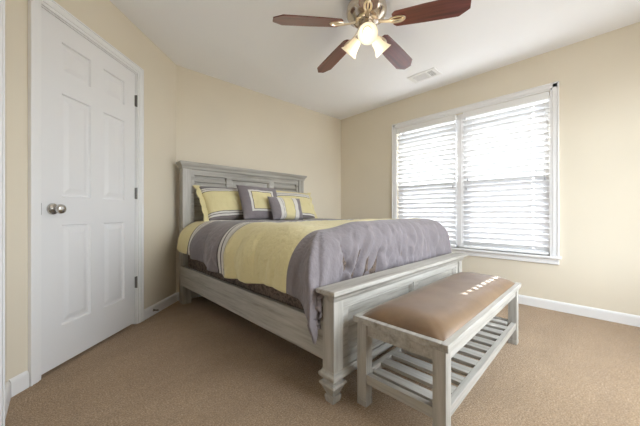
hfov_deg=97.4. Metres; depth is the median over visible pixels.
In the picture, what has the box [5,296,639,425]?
floor
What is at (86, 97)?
door
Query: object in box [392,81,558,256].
trim
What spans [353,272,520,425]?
bench
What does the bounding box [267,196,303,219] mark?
pillow
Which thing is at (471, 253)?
trim
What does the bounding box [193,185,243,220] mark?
pillow
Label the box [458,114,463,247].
trim
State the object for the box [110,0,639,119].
ceiling
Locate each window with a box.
[399,115,457,246]
[464,97,549,254]
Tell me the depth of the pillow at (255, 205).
2.96 m
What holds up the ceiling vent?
in the ceiling
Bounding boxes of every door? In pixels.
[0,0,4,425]
[28,0,143,386]
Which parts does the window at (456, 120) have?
sash, sash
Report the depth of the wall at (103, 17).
2.08 m
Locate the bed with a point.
(336, 342)
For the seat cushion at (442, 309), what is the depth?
1.36 m
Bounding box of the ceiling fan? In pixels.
[273,0,470,72]
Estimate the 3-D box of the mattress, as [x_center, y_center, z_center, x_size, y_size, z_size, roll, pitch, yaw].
[-0.113,0.400,2.690,1.596,0.529,1.880,0,0,-45]
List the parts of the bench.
leg, shelf rail, shelf rail, frame, leg, shelf rail, shelf rail, leg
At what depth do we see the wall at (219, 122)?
3.52 m
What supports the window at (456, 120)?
in the wall at (598, 77)
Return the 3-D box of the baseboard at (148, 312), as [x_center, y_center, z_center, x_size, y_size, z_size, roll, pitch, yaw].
[-1.487,0.866,2.637,0.014,0.088,0.533,0,0,2]
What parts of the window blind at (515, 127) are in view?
ladder cord, rail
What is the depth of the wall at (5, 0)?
1.34 m
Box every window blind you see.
[397,115,456,246]
[463,91,549,254]
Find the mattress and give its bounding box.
[188,245,390,317]
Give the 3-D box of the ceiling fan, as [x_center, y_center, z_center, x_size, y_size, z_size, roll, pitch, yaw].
[0.353,-1.335,2.047,1.238,0.391,1.268,0,0,-43]
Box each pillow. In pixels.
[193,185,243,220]
[236,185,276,219]
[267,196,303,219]
[276,190,317,218]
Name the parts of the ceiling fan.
blade, blade, lamp shade, bulb, lamp shade, blade, lamp shade, blade, blade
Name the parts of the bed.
headboard post, louver panel, headboard crown, headboard frame, panel, rail, louver panel, headboard post, post, moulding, footboard panel, footboard frame, footboard panel, post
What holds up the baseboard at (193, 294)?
attached to the wall at (219, 122)
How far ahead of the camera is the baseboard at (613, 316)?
2.48 m
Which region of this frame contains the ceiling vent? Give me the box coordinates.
[407,67,441,83]
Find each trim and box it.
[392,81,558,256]
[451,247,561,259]
[451,250,558,264]
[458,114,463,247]
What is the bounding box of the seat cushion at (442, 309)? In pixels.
[363,272,514,340]
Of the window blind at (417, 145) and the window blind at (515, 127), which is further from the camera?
the window blind at (417, 145)
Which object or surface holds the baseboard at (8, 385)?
attached to the wall at (5, 0)
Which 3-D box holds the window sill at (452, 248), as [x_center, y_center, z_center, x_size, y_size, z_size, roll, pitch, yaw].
[1.619,0.416,3.261,0.100,0.022,1.810,0,0,-43]
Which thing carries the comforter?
on the mattress
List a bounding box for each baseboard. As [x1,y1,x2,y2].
[5,382,10,418]
[8,370,28,397]
[144,293,176,319]
[177,291,200,300]
[518,294,639,326]
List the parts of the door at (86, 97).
knob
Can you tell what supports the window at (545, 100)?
in the wall at (598, 77)
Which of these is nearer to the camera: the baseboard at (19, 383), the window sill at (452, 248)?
the baseboard at (19, 383)
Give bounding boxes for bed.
[176,160,468,404]
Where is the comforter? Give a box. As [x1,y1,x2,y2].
[177,218,451,344]
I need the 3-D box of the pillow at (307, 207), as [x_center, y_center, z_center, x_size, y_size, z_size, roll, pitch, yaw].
[-0.333,-0.098,3.621,0.743,0.397,0.250,0,0,-43]
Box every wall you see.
[5,0,6,384]
[7,0,175,381]
[176,65,340,292]
[341,22,639,315]
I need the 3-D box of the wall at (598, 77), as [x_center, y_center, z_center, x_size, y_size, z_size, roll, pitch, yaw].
[1.689,-0.310,3.296,0.160,2.440,3.765,0,0,-43]
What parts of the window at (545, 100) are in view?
sash, sash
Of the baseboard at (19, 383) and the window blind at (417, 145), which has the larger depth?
the window blind at (417, 145)

